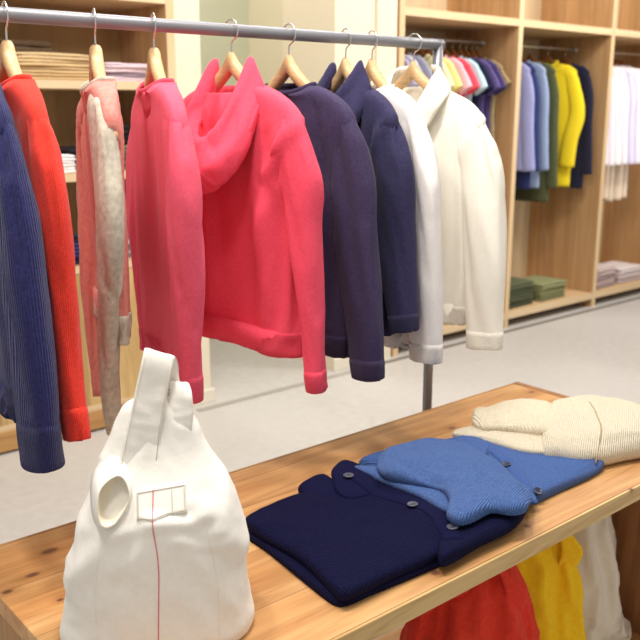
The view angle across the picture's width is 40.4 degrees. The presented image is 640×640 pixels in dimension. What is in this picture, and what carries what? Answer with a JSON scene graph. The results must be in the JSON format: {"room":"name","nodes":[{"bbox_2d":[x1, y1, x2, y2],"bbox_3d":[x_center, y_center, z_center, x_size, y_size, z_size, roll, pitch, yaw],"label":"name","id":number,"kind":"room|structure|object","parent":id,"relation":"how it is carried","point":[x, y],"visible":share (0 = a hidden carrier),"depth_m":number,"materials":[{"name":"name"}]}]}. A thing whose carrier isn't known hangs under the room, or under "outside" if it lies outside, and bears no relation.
{"room":"clothing store","nodes":[
{"label":"clothing store","id":0,"kind":"room"},
{"bbox_2d":[173,0,210,389],"bbox_3d":[-0.631,-1.155,3.933,0.134,3.200,0.130,-11,18,-39],"label":"wall","id":1,"kind":"structure","parent":0,"point":[187,46],"depth_m":3.88,"materials":[{"name":"beige paint"}]},
{"bbox_2d":[193,388,214,406],"bbox_3d":[-0.577,0.378,4.250,0.146,0.070,0.018,-11,18,-39],"label":"baseboard","id":2,"kind":"structure","parent":1,"relation":"attached to","point":[209,394],"depth_m":4.26,"materials":[{"name":"white paint"}]},
{"bbox_2d":[196,370,350,411],"bbox_3d":[-0.201,0.358,4.476,1.000,0.003,0.040,-11,18,-39],"label":"trim","id":3,"kind":"structure","parent":1,"relation":"attached to","point":[345,372],"depth_m":4.39,"materials":[{"name":"metal"}]},
{"bbox_2d":[199,0,249,85],"bbox_3d":[-1.234,-1.501,5.366,2.500,3.200,0.100,-11,18,-39],"label":"wall","id":4,"kind":"structure","parent":0,"point":[218,11],"depth_m":5.72,"materials":[{"name":"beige paint"}]},
{"bbox_2d":[249,0,282,83],"bbox_3d":[-0.082,-1.545,5.547,0.100,3.200,1.100,-11,18,-39],"label":"wall","id":5,"kind":"structure","parent":0,"point":[267,54],"depth_m":5.72,"materials":[{"name":"beige paint"}]},
{"bbox_2d":[0,290,639,639],"bbox_3d":[1.061,0.431,4.392,10.000,0.100,8.000,-11,18,-39],"label":"floor","id":6,"kind":"structure","parent":0,"point":[596,352],"depth_m":4.47,"materials":[{"name":"concrete"}]},
{"bbox_2d":[0,0,175,452],"bbox_3d":[-1.363,-0.713,3.594,1.540,2.500,0.457,-11,18,-39],"label":"shelving unit","id":7,"kind":"object","parent":6,"relation":"on","point":[61,98],"visible":0.12,"depth_m":3.92,"materials":[{"name":"brown wood"}]},
{"bbox_2d":[22,73,88,80],"bbox_3d":[-1.173,-1.020,3.663,0.371,0.028,0.290,-11,17,-37],"label":"trousers","id":8,"kind":"object","parent":7,"relation":"on","point":[42,76],"visible":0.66,"depth_m":3.57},
{"bbox_2d":[20,66,88,74],"bbox_3d":[-1.176,-1.047,3.660,0.371,0.028,0.290,-11,17,-38],"label":"trousers","id":9,"kind":"object","parent":8,"relation":"on","point":[25,69],"visible":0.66,"depth_m":3.56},
{"bbox_2d":[18,59,88,67],"bbox_3d":[-1.167,-1.073,3.652,0.371,0.028,0.290,-12,18,-40],"label":"trousers","id":10,"kind":"object","parent":9,"relation":"on","point":[22,62],"visible":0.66,"depth_m":3.55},
{"bbox_2d":[16,52,88,61],"bbox_3d":[-1.170,-1.100,3.648,0.371,0.030,0.290,-10,17,-35],"label":"trousers","id":11,"kind":"object","parent":10,"relation":"on","point":[20,55],"visible":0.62,"depth_m":3.54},
{"bbox_2d":[0,38,52,52],"bbox_3d":[-1.264,-1.130,3.604,0.207,0.052,0.247,12,18,41],"label":"trousers","id":12,"kind":"object","parent":11,"relation":"on","point":[20,45],"visible":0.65,"depth_m":3.56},
{"bbox_2d":[64,167,75,172],"bbox_3d":[-1.220,-0.633,3.666,0.309,0.027,0.269,-11,18,-39],"label":"folded white top","id":13,"kind":"object","parent":7,"relation":"on","point":[66,169],"visible":0.06,"depth_m":3.64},
{"bbox_2d":[63,161,75,166],"bbox_3d":[-1.222,-0.657,3.656,0.309,0.027,0.269,-12,18,-40],"label":"folded white top","id":14,"kind":"object","parent":13,"relation":"on","point":[65,163],"visible":0.12,"depth_m":3.64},
{"bbox_2d":[61,154,75,160],"bbox_3d":[-1.219,-0.685,3.655,0.309,0.029,0.269,-12,18,-40],"label":"folded white top","id":15,"kind":"object","parent":14,"relation":"on","point":[65,157],"visible":0.14,"depth_m":3.64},
{"bbox_2d":[115,77,144,81],"bbox_3d":[-0.911,-1.069,3.882,0.258,0.022,0.269,-12,18,-41],"label":"folded patterned top","id":16,"kind":"object","parent":7,"relation":"on","point":[129,79],"visible":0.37,"depth_m":3.79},
{"bbox_2d":[105,72,145,77],"bbox_3d":[-0.909,-1.089,3.881,0.258,0.021,0.270,-11,17,-38],"label":"folded patterned top","id":17,"kind":"object","parent":16,"relation":"on","point":[111,74],"visible":0.47,"depth_m":3.78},
{"bbox_2d":[105,67,146,72],"bbox_3d":[-0.916,-1.107,3.869,0.258,0.021,0.269,-12,18,-41],"label":"folded patterned top","id":18,"kind":"object","parent":17,"relation":"on","point":[107,69],"visible":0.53,"depth_m":3.77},
{"bbox_2d":[104,62,146,67],"bbox_3d":[-0.904,-1.127,3.864,0.258,0.022,0.269,-11,17,-38],"label":"folded patterned top","id":19,"kind":"object","parent":18,"relation":"on","point":[112,64],"visible":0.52,"depth_m":3.75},
{"bbox_3d":[-1.100,-0.697,3.879,0.124,0.051,0.207,-12,18,-40],"label":"folded black top","id":20,"kind":"object","parent":7,"relation":"on","visible":0},
{"bbox_2d":[59,146,75,157],"bbox_3d":[-1.100,-0.747,3.872,0.124,0.052,0.207,-11,17,-38],"label":"folded black top","id":21,"kind":"object","parent":20,"relation":"on","point":[71,150],"visible":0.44,"depth_m":3.79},
{"bbox_3d":[-0.916,-0.706,3.969,0.268,0.027,0.269,-10,17,-37],"label":"trousers","id":22,"kind":"object","parent":7,"relation":"on","visible":0},
{"bbox_3d":[-0.907,-0.732,3.964,0.268,0.027,0.269,-12,18,-40],"label":"trousers","id":23,"kind":"object","parent":22,"relation":"on","visible":0},
{"bbox_3d":[-0.908,-0.755,3.948,0.268,0.027,0.269,-12,18,-40],"label":"trousers","id":24,"kind":"object","parent":23,"relation":"on","visible":0},
{"bbox_3d":[-0.905,-0.783,3.951,0.268,0.028,0.269,-10,17,-36],"label":"trousers","id":25,"kind":"object","parent":24,"relation":"on","visible":0},
{"bbox_2d":[124,134,128,144],"bbox_3d":[-0.920,-0.828,3.981,0.185,0.046,0.187,-12,18,-41],"label":"folded charcoal top","id":26,"kind":"object","parent":25,"relation":"on","point":[126,136],"visible":0.07,"depth_m":3.91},
{"bbox_2d":[123,124,130,134],"bbox_3d":[-0.917,-0.872,3.967,0.185,0.047,0.187,-13,18,-42],"label":"folded charcoal top","id":27,"kind":"object","parent":26,"relation":"on","point":[127,127],"visible":0.16,"depth_m":3.90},
{"bbox_2d":[0,6,444,410],"bbox_3d":[-0.356,0.165,1.942,1.513,1.569,0.355,-11,18,-39],"label":"clothes rack","id":28,"kind":"object","parent":6,"relation":"on","point":[16,15],"visible":0.42,"depth_m":1.73,"materials":[{"name":"metal"}]},
{"bbox_2d":[0,1,21,82],"bbox_3d":[-0.530,-0.424,1.484,0.025,0.229,0.370,-8,16,-31],"label":"clothes hanger","id":29,"kind":"object","parent":28,"relation":"hanging from","point":[9,64],"visible":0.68,"depth_m":1.46,"materials":[{"name":"brown wood"}]},
{"bbox_2d":[1,74,90,441],"bbox_3d":[-0.528,-0.136,1.556,0.071,0.581,0.594,-8,16,-30],"label":"jumper","id":30,"kind":"object","parent":29,"relation":"hanging from","point":[39,143],"visible":0.39,"depth_m":1.35,"materials":[{"name":"fabric"}]},
{"bbox_2d":[89,8,118,139],"bbox_3d":[-0.406,-0.448,1.586,0.025,0.229,0.370,-5,14,-20],"label":"clothes hanger","id":31,"kind":"object","parent":28,"relation":"hanging from","point":[96,61],"visible":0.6,"depth_m":1.56,"materials":[{"name":"brown wood"}]},
{"bbox_2d":[76,76,131,435],"bbox_3d":[-0.412,-0.127,1.662,0.076,0.647,0.485,-5,14,-20],"label":"sweater","id":32,"kind":"object","parent":31,"relation":"hanging from","point":[100,182],"visible":1,"depth_m":1.52,"materials":[{"name":"fabric"}]},
{"bbox_2d":[144,12,165,86],"bbox_3d":[-0.315,-0.466,1.661,0.025,0.229,0.370,-5,15,-22],"label":"clothes hanger","id":33,"kind":"object","parent":28,"relation":"hanging from","point":[155,70],"visible":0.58,"depth_m":1.64,"materials":[{"name":"brown wood"}]},
{"bbox_2d":[126,78,204,403],"bbox_3d":[-0.314,-0.175,1.732,0.073,0.587,0.494,-5,15,-22],"label":"sweatshirt","id":34,"kind":"object","parent":33,"relation":"hanging from","point":[164,202],"visible":0.94,"depth_m":1.59,"materials":[{"name":"fabric"}]},
{"bbox_2d":[215,19,242,92],"bbox_3d":[-0.179,-0.493,1.772,0.370,0.229,0.025,12,18,40],"label":"clothes hanger","id":35,"kind":"object","parent":28,"relation":"hanging from","point":[231,66],"visible":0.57,"depth_m":1.76,"materials":[{"name":"brown wood"}]},
{"bbox_2d":[183,56,327,393],"bbox_3d":[-0.202,-0.206,1.819,0.193,0.662,0.502,-11,17,-39],"label":"hoodie","id":36,"kind":"object","parent":35,"relation":"hanging from","point":[261,176],"visible":0.77,"depth_m":1.74,"materials":[{"name":"fabric"}]},
{"bbox_2d":[186,56,264,193],"bbox_3d":[-0.221,-0.391,1.747,0.203,0.274,0.140,12,18,40],"label":"hood","id":37,"kind":"object","parent":36,"relation":"attached to","point":[228,129],"depth_m":1.71,"materials":[{"name":"fabric"}]},
{"bbox_2d":[267,23,309,90],"bbox_3d":[-0.066,-0.515,1.865,0.025,0.229,0.370,-13,19,-43],"label":"clothes hanger","id":38,"kind":"object","parent":28,"relation":"hanging from","point":[288,68],"visible":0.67,"depth_m":1.85,"materials":[{"name":"brown wood"}]},
{"bbox_2d":[264,82,384,381],"bbox_3d":[-0.065,-0.214,1.939,0.562,0.609,0.087,13,19,43],"label":"sweatshirt","id":39,"kind":"object","parent":38,"relation":"hanging from","point":[354,328],"visible":0.43,"depth_m":1.78,"materials":[{"name":"fabric"}]},
{"bbox_2d":[329,28,352,93],"bbox_3d":[0.058,-0.540,1.966,0.025,0.229,0.370,-8,16,-31],"label":"clothes hanger","id":40,"kind":"object","parent":28,"relation":"hanging from","point":[345,68],"visible":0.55,"depth_m":1.95,"materials":[{"name":"brown wood"}]},
{"bbox_2d":[317,60,418,335],"bbox_3d":[0.030,-0.286,2.010,0.166,0.601,0.543,-8,16,-31],"label":"jacket","id":41,"kind":"object","parent":40,"relation":"hanging from","point":[377,119],"visible":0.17,"depth_m":1.85,"materials":[{"name":"fabric"}]},
{"bbox_2d":[317,60,371,124],"bbox_3d":[0.011,-0.468,1.955,0.121,0.228,0.214,-8,16,-31],"label":"hood","id":42,"kind":"object","parent":41,"relation":"attached to","point":[356,90],"depth_m":1.89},
{"bbox_2d":[365,30,387,88],"bbox_3d":[0.119,-0.552,2.017,0.025,0.229,0.370,-8,16,-30],"label":"clothes hanger","id":43,"kind":"object","parent":28,"relation":"hanging from","point":[374,74],"visible":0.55,"depth_m":1.99,"materials":[{"name":"brown wood"}]},
{"bbox_2d":[371,84,443,364],"bbox_3d":[0.120,-0.247,2.091,0.096,0.615,0.552,-8,16,-30],"label":"sweatshirt","id":44,"kind":"object","parent":43,"relation":"hanging from","point":[424,345],"visible":0.23,"depth_m":1.89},
{"bbox_2d":[394,33,429,89],"bbox_3d":[0.225,-0.573,2.104,0.370,0.229,0.025,11,17,38],"label":"clothes hanger","id":45,"kind":"object","parent":28,"relation":"hanging from","point":[413,72],"visible":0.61,"depth_m":2.09,"materials":[{"name":"brown wood"}]},
{"bbox_2d":[386,65,506,350],"bbox_3d":[0.220,-0.288,2.170,0.546,0.671,0.111,11,17,38],"label":"jacket","id":46,"kind":"object","parent":45,"relation":"hanging from","point":[472,178],"visible":0.4,"depth_m":2.05,"materials":[{"name":"fabric"}]},
{"label":"clothes hanger","id":47,"kind":"object","parent":28,"relation":"hanging from","visible":0},
{"bbox_2d":[0,83,64,473],"bbox_3d":[-0.576,-0.114,1.522,0.077,0.607,0.617,-8,16,-31],"label":"jumper","id":48,"kind":"object","parent":47,"relation":"hanging from","point":[29,395],"visible":1,"depth_m":1.31,"materials":[{"name":"fabric"}]},
{"bbox_2d":[0,382,639,639],"bbox_3d":[0.165,0.661,1.843,1.544,0.650,0.602,-11,18,-39],"label":"display table","id":49,"kind":"object","parent":6,"relation":"on","point":[32,567],"visible":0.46,"depth_m":1.54,"materials":[{"name":"brown wood"}]},
{"bbox_2d":[60,348,254,639],"bbox_3d":[-0.243,0.247,1.264,0.290,0.426,0.223,-2,14,-10],"label":"tote bag","id":50,"kind":"object","parent":49,"relation":"on","point":[159,549],"visible":1,"depth_m":1.21,"materials":[{"name":"white fabric"}]},
{"bbox_2d":[246,460,527,606],"bbox_3d":[0.130,0.351,1.627,0.555,0.054,0.412,-11,18,-39],"label":"cardigan","id":51,"kind":"object","parent":49,"relation":"on","point":[350,536],"visible":0.83,"depth_m":1.51,"materials":[{"name":"fabric"}]},
{"bbox_2d":[399,565,539,639],"bbox_3d":[0.323,0.680,1.843,0.380,0.462,0.256,0,14,-2],"label":"garment","id":52,"kind":"object","parent":49,"relation":"on","point":[500,607],"visible":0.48,"depth_m":1.76,"materials":[{"name":"fabric"}]},
{"bbox_2d":[355,435,603,525],"bbox_3d":[0.347,0.293,1.803,0.561,0.081,0.414,-11,18,-39],"label":"cardigan","id":53,"kind":"object","parent":49,"relation":"on","point":[469,479],"visible":0.9,"depth_m":1.70,"materials":[{"name":"fabric"}]},
{"bbox_2d":[452,395,639,465],"bbox_3d":[0.576,0.245,2.012,0.463,0.071,0.376,-11,18,-39],"label":"jumper","id":54,"kind":"object","parent":49,"relation":"on","point":[606,429],"visible":0.98,"depth_m":1.96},
{"bbox_2d":[517,535,585,639],"bbox_3d":[0.478,0.636,2.035,0.312,0.459,0.258,-1,14,-2],"label":"garment","id":55,"kind":"object","parent":49,"relation":"on","point":[552,577],"visible":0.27,"depth_m":1.97,"materials":[{"name":"yellow fabric"}]},
{"bbox_2d":[573,515,631,639],"bbox_3d":[0.636,0.572,2.211,0.307,0.502,0.302,-2,14,-10],"label":"tote bag","id":56,"kind":"object","parent":49,"relation":"on","point":[604,619],"visible":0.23,"depth_m":2.13,"materials":[{"name":"white fabric"}]},
{"bbox_2d":[391,0,639,355],"bbox_3d":[1.774,-1.361,6.279,4.040,2.500,0.606,-11,18,-39],"label":"shelving unit","id":57,"kind":"object","parent":6,"relation":"on","point":[566,236],"visible":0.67,"depth_m":6.12,"materials":[{"name":"brown wood"}]},
{"bbox_2d":[415,34,425,57],"bbox_3d":[0.590,-1.576,5.168,0.020,0.229,0.370,-11,18,-39],"label":"clothes hanger","id":58,"kind":"object","parent":57,"relation":"hanging from","point":[422,53],"visible":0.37,"depth_m":5.14,"materials":[{"name":"wood"}]},
{"bbox_2d":[418,54,454,88],"bbox_3d":[0.589,-1.319,5.230,0.055,0.531,0.565,-11,17,-37],"label":"t-shirt","id":59,"kind":"object","parent":58,"relation":"hanging from","point":[427,58],"visible":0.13,"depth_m":5.03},
{"bbox_2d":[443,36,451,56],"bbox_3d":[0.761,-1.610,5.309,0.020,0.229,0.370,-11,18,-39],"label":"clothes hanger","id":60,"kind":"object","parent":57,"relation":"hanging from","point":[445,52],"visible":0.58,"depth_m":5.29,"materials":[{"name":"wood"}]},
{"bbox_2d":[452,55,479,97],"bbox_3d":[0.761,-1.352,5.371,0.055,0.533,0.565,-11,17,-37],"label":"t-shirt","id":61,"kind":"object","parent":60,"relation":"hanging from","point":[475,84],"visible":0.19,"depth_m":5.17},
{"bbox_2d":[443,57,462,92],"bbox_3d":[0.643,-1.330,5.273,0.055,0.531,0.565,-12,18,-41],"label":"t-shirt","id":62,"kind":"object","parent":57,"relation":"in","point":[449,65],"visible":0.09,"depth_m":5.07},
{"bbox_2d":[457,38,466,57],"bbox_3d":[0.865,-1.631,5.393,0.020,0.229,0.370,-11,18,-39],"label":"clothes hanger","id":63,"kind":"object","parent":57,"relation":"hanging from","point":[459,52],"visible":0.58,"depth_m":5.37,"materials":[{"name":"wood"}]},
{"bbox_2d":[467,56,494,107],"bbox_3d":[0.864,-1.373,5.456,0.055,0.532,0.565,-11,17,-37],"label":"t-shirt","id":64,"kind":"object","parent":63,"relation":"hanging from","point":[475,98],"visible":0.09,"depth_m":5.26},
{"bbox_2d":[459,56,487,100],"bbox_3d":[0.815,-1.363,5.415,0.055,0.532,0.565,-11,17,-37],"label":"t-shirt","id":65,"kind":"object","parent":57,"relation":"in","point":[482,82],"visible":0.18,"depth_m":5.22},
{"bbox_2d":[473,57,500,113],"bbox_3d":[0.911,-1.382,5.493,0.055,0.532,0.564,-11,17,-37],"label":"t-shirt","id":66,"kind":"object","parent":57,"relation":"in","point":[495,80],"visible":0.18,"depth_m":5.31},
{"bbox_2d":[479,57,505,131],"bbox_3d":[0.952,-1.391,5.528,0.055,0.532,0.564,-11,17,-37],"label":"t-shirt","id":67,"kind":"object","parent":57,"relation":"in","point":[486,110],"visible":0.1,"depth_m":5.38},
{"bbox_2d":[484,57,510,139],"bbox_3d":[0.990,-1.398,5.559,0.055,0.531,0.550,-12,18,-41],"label":"t-shirt","id":68,"kind":"object","parent":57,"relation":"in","point":[507,81],"visible":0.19,"depth_m":5.44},
{"bbox_2d":[509,298,532,308],"bbox_3d":[1.269,-0.132,5.974,0.309,0.043,0.269,-12,18,-40],"label":"trousers","id":69,"kind":"object","parent":57,"relation":"on","point":[526,301],"visible":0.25,"depth_m":5.89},
{"bbox_2d":[509,292,533,302],"bbox_3d":[1.274,-0.173,5.966,0.309,0.043,0.269,-12,18,-40],"label":"trousers","id":70,"kind":"object","parent":69,"relation":"on","point":[523,296],"visible":0.26,"depth_m":5.88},
{"bbox_2d":[509,286,532,296],"bbox_3d":[1.266,-0.214,5.956,0.309,0.043,0.269,-11,18,-39],"label":"trousers","id":71,"kind":"object","parent":70,"relation":"on","point":[526,289],"visible":0.26,"depth_m":5.87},
{"bbox_2d":[510,276,533,290],"bbox_3d":[1.271,-0.256,5.946,0.309,0.045,0.269,-11,17,-38],"label":"trousers","id":72,"kind":"object","parent":71,"relation":"on","point":[515,283],"visible":0.42,"depth_m":5.88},
{"bbox_2d":[526,43,536,62],"bbox_3d":[1.407,-1.738,5.839,0.020,0.229,0.370,-11,18,-39],"label":"clothes hanger","id":73,"kind":"object","parent":57,"relation":"hanging from","point":[529,57],"visible":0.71,"depth_m":5.82,"materials":[{"name":"wood"}]},
{"bbox_2d":[514,60,558,201],"bbox_3d":[1.405,-1.286,5.948,0.063,0.932,0.557,-11,18,-39],"label":"jacket","id":74,"kind":"object","parent":73,"relation":"hanging from","point":[547,178],"visible":0.36,"depth_m":5.79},
{"bbox_2d":[541,45,554,63],"bbox_3d":[1.560,-1.768,5.964,0.370,0.229,0.020,8,16,31],"label":"clothes hanger","id":75,"kind":"object","parent":57,"relation":"hanging from","point":[547,58],"visible":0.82,"depth_m":5.95,"materials":[{"name":"wood"}]},
{"bbox_2d":[537,60,584,186],"bbox_3d":[1.553,-1.364,6.051,0.571,0.852,0.133,8,16,31],"label":"shirt","id":76,"kind":"object","parent":75,"relation":"hanging from","point":[571,116],"visible":0.41,"depth_m":5.92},
{"bbox_2d":[532,291,564,301],"bbox_3d":[1.558,-0.189,6.211,0.309,0.043,0.269,-12,18,-40],"label":"trousers","id":77,"kind":"object","parent":57,"relation":"on","point":[556,294],"visible":0.3,"depth_m":6.08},
{"bbox_2d":[532,286,564,295],"bbox_3d":[1.556,-0.230,6.203,0.309,0.043,0.269,-11,18,-39],"label":"trousers","id":78,"kind":"object","parent":77,"relation":"on","point":[538,292],"visible":0.3,"depth_m":6.07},
{"bbox_2d":[521,275,566,289],"bbox_3d":[1.569,-0.272,6.194,0.309,0.045,0.269,-11,17,-38],"label":"trousers","id":79,"kind":"object","parent":78,"relation":"on","point":[540,282],"visible":0.77,"depth_m":6.13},
{"bbox_2d":[559,46,571,64],"bbox_3d":[1.713,-1.799,6.090,0.020,0.229,0.370,-11,18,-39],"label":"clothes hanger","id":80,"kind":"object","parent":57,"relation":"hanging from","point":[564,59],"visible":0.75,"depth_m":6.07,"materials":[{"name":"wood"}]},
{"bbox_2d":[562,62,593,188],"bbox_3d":[1.713,-1.381,6.191,0.078,0.861,0.560,-11,17,-38],"label":"coat","id":81,"kind":"object","parent":80,"relation":"hanging from","point":[582,166],"visible":0.23,"depth_m":6.03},
{"bbox_2d":[596,281,614,289],"bbox_3d":[2.060,-0.281,6.614,0.288,0.033,0.269,-12,18,-40],"label":"folded dusty pink top","id":82,"kind":"object","parent":57,"relation":"on","point":[612,283],"visible":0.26,"depth_m":6.52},
{"bbox_2d":[596,277,613,284],"bbox_3d":[2.054,-0.314,6.613,0.288,0.033,0.269,-12,18,-40],"label":"folded dusty pink top","id":83,"kind":"object","parent":82,"relation":"on","point":[611,278],"visible":0.22,"depth_m":6.52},
{"bbox_2d":[597,273,613,280],"bbox_3d":[2.052,-0.344,6.600,0.288,0.033,0.269,-12,18,-42],"label":"folded dusty pink top","id":84,"kind":"object","parent":83,"relation":"on","point":[606,276],"visible":0.17,"depth_m":6.50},
{"bbox_2d":[597,269,614,275],"bbox_3d":[2.051,-0.375,6.595,0.288,0.033,0.269,-11,17,-38],"label":"folded dusty pink top","id":85,"kind":"object","parent":84,"relation":"on","point":[610,271],"visible":0.18,"depth_m":6.51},
{"bbox_2d":[597,263,615,272],"bbox_3d":[2.056,-0.407,6.586,0.288,0.034,0.269,-12,18,-41],"label":"folded dusty pink top","id":86,"kind":"object","parent":85,"relation":"on","point":[601,266],"visible":0.36,"depth_m":6.51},
{"bbox_2d":[613,50,621,66],"bbox_3d":[2.194,-1.894,6.485,0.020,0.229,0.370,-11,18,-39],"label":"clothes hanger","id":87,"kind":"object","parent":57,"relation":"hanging from","point":[614,60],"visible":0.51,"depth_m":6.46,"materials":[{"name":"wood"}]},
{"bbox_2d":[622,65,639,163],"bbox_3d":[2.193,-1.548,6.569,0.057,0.715,0.545,-11,18,-39],"label":"shirt","id":88,"kind":"object","parent":87,"relation":"hanging from","point":[636,75],"visible":0.09,"depth_m":6.39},
{"bbox_2d":[614,65,635,163],"bbox_3d":[2.126,-1.535,6.511,0.056,0.712,0.549,-11,18,-39],"label":"shirt","id":89,"kind":"object","parent":57,"relation":"hanging from","point":[632,94],"visible":0.2,"depth_m":6.33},
{"bbox_2d":[614,275,639,283],"bbox_3d":[2.326,-0.339,6.839,0.330,0.041,0.269,-11,17,-38],"label":"folded pale pink top","id":90,"kind":"object","parent":57,"relation":"on","point":[636,277],"visible":0.22,"depth_m":6.71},
{"bbox_2d":[614,270,639,278],"bbox_3d":[2.325,-0.378,6.826,0.330,0.041,0.269,-11,17,-39],"label":"folded pale pink top","id":91,"kind":"object","parent":90,"relation":"on","point":[636,272],"visible":0.33,"depth_m":6.70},
{"bbox_2d":[605,261,639,273],"bbox_3d":[2.332,-0.418,6.820,0.330,0.043,0.269,-12,18,-40],"label":"folded pale pink top","id":92,"kind":"object","parent":91,"relation":"on","point":[621,267],"visible":0.59,"depth_m":6.75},
{"label":"clothes hanger","id":93,"kind":"object","parent":57,"relation":"hanging from","visible":0},
{"bbox_2d":[516,62,534,171],"bbox_3d":[1.169,-1.344,5.726,0.559,0.715,0.061,9,16,34],"label":"shirt","id":94,"kind":"object","parent":93,"relation":"hanging from","point":[525,161],"visible":0.31,"depth_m":5.61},
{"bbox_3d":[1.247,-1.706,5.707,0.020,0.229,0.370,-11,18,-39],"label":"clothes hanger","id":95,"kind":"object","parent":57,"relation":"hanging from","visible":0},
{"bbox_2d":[515,61,539,188],"bbox_3d":[1.246,-1.304,5.804,0.061,0.831,0.557,-11,18,-39],"label":"shirt","id":96,"kind":"object","parent":95,"relation":"hanging from","point":[522,180],"visible":0.17,"depth_m":5.63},
{"bbox_3d":[1.331,-1.723,5.776,0.020,0.229,0.370,-10,17,-37],"label":"clothes hanger","id":97,"kind":"object","parent":57,"relation":"hanging from","visible":0},
{"bbox_2d":[527,60,548,187],"bbox_3d":[1.329,-1.319,5.873,0.064,0.832,0.556,-10,17,-37],"label":"shirt","id":98,"kind":"object","parent":97,"relation":"hanging from","point":[540,70],"visible":0.27,"depth_m":5.69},
{"bbox_3d":[1.927,-1.841,6.265,0.020,0.229,0.370,-11,18,-39],"label":"clothes hanger","id":99,"kind":"object","parent":57,"relation":"hanging from","visible":0},
{"bbox_2d":[608,72,615,165],"bbox_3d":[1.927,-1.495,6.350,0.059,0.714,0.551,-11,17,-38],"label":"shirt","id":100,"kind":"object","parent":99,"relation":"hanging from","point":[611,126],"visible":0.05,"depth_m":6.18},
{"bbox_3d":[1.988,-1.853,6.315,0.020,0.229,0.370,-11,18,-39],"label":"clothes hanger","id":101,"kind":"object","parent":57,"relation":"hanging from","visible":0},
{"bbox_2d":[612,68,621,164],"bbox_3d":[1.988,-1.507,6.397,0.056,0.713,0.548,-11,18,-39],"label":"shirt","id":102,"kind":"object","parent":101,"relation":"hanging from","point":[617,152],"visible":0.12,"depth_m":6.22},
{"bbox_3d":[2.057,-1.867,6.372,0.020,0.229,0.370,-11,18,-39],"label":"clothes hanger","id":103,"kind":"object","parent":57,"relation":"hanging from","visible":0},
{"bbox_2d":[614,67,628,164],"bbox_3d":[2.057,-1.521,6.456,0.061,0.715,0.550,-11,18,-39],"label":"shirt","id":104,"kind":"object","parent":103,"relation":"hanging from","point":[622,75],"visible":0.16,"depth_m":6.27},
{"bbox_3d":[0.475,-1.553,5.073,0.020,0.229,0.370,-11,18,-39],"label":"clothes hanger","id":105,"kind":"object","parent":57,"relation":"hanging from","visible":0},
{"bbox_2d":[408,53,431,79],"bbox_3d":[0.475,-1.296,5.136,0.055,0.532,0.564,-11,17,-37],"label":"t-shirt","id":106,"kind":"object","parent":105,"relation":"hanging from","point":[422,63],"visible":0.12,"depth_m":4.95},
{"bbox_3d":[0.708,-1.600,5.265,0.020,0.229,0.370,-11,18,-39],"label":"clothes hanger","id":107,"kind":"object","parent":57,"relation":"hanging from","visible":0},
{"bbox_2d":[444,55,471,94],"bbox_3d":[0.708,-1.343,5.327,0.055,0.531,0.566,-11,17,-37],"label":"t-shirt","id":108,"kind":"object","parent":107,"relation":"hanging from","point":[458,66],"visible":0.23,"depth_m":5.13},
{"bbox_3d":[2.018,-1.859,6.340,0.020,0.229,0.370,-12,18,-41],"label":"clothes hanger","id":109,"kind":"object","parent":57,"relation":"hanging from","visible":0},
{"bbox_2d":[603,67,617,199],"bbox_3d":[2.018,-1.388,6.454,0.079,0.971,0.332,-12,18,-41],"label":"tunic","id":110,"kind":"object","parent":109,"relation":"hanging from","point":[606,177],"visible":0.08,"depth_m":6.42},
{"bbox_3d":[2.087,-1.873,6.397,0.020,0.229,0.370,-12,18,-41],"label":"clothes hanger","id":111,"kind":"object","parent":57,"relation":"hanging from","visible":0},
{"bbox_2d":[603,65,623,201],"bbox_3d":[2.087,-1.392,6.514,0.085,0.991,0.326,-12,18,-41],"label":"tunic","id":112,"kind":"object","parent":111,"relation":"hanging from","point":[612,168],"visible":0.08,"depth_m":6.48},
{"bbox_3d":[2.156,-1.886,6.453,0.020,0.229,0.370,-12,18,-41],"label":"clothes hanger","id":113,"kind":"object","parent":57,"relation":"hanging from","visible":0},
{"bbox_2d":[613,65,630,199],"bbox_3d":[2.157,-1.410,6.567,0.079,0.982,0.336,-13,18,-42],"label":"tunic","id":114,"kind":"object","parent":113,"relation":"hanging from","point":[618,173],"visible":0.12,"depth_m":6.54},
{"bbox_3d":[2.225,-1.900,6.510,0.020,0.229,0.370,-12,18,-41],"label":"clothes hanger","id":115,"kind":"object","parent":57,"relation":"hanging from","visible":0},
{"bbox_2d":[621,66,637,197],"bbox_3d":[2.224,-1.428,6.623,0.084,0.972,0.329,-12,18,-41],"label":"tunic","id":116,"kind":"object","parent":115,"relation":"hanging from","point":[625,168],"visible":0.09,"depth_m":6.59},
{"bbox_2d":[282,0,375,369],"bbox_3d":[0.044,-1.335,4.678,0.280,3.200,0.430,-11,18,-39],"label":"wall","id":117,"kind":"structure","parent":0,"point":[313,59],"depth_m":4.51,"materials":[{"name":"beige paint"}]},
{"bbox_2d":[333,358,349,370],"bbox_3d":[0.185,0.227,4.876,0.291,0.070,0.018,-11,18,-39],"label":"baseboard","id":118,"kind":"structure","parent":117,"relation":"attached to","point":[338,363],"depth_m":4.81,"materials":[{"name":"white paint"}]},
{"bbox_2d":[375,0,397,358],"bbox_3d":[0.212,-1.366,4.806,0.143,3.200,0.445,-11,18,-39],"label":"wall","id":119,"kind":"structure","parent":0,"point":[386,10],"depth_m":4.60,"materials":[{"name":"beige paint"}]},
{"bbox_2d":[385,297,639,363],"bbox_3d":[1.856,-0.053,6.177,4.400,0.004,0.030,-11,18,-39],"label":"trim","id":120,"kind":"structure","parent":119,"relation":"attached to","point":[605,306],"depth_m":5.88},
{"bbox_3d":[0.360,-1.531,4.979,0.020,0.229,0.370,-11,18,-39],"label":"clothes hanger","id":121,"kind":"object","parent":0,"visible":0},
{"bbox_2d":[404,58,417,86],"bbox_3d":[0.360,-1.273,5.042,0.055,0.532,0.565,-11,17,-37],"label":"t-shirt","id":122,"kind":"object","parent":121,"relation":"hanging from","point":[412,83],"visible":0.03,"depth_m":4.84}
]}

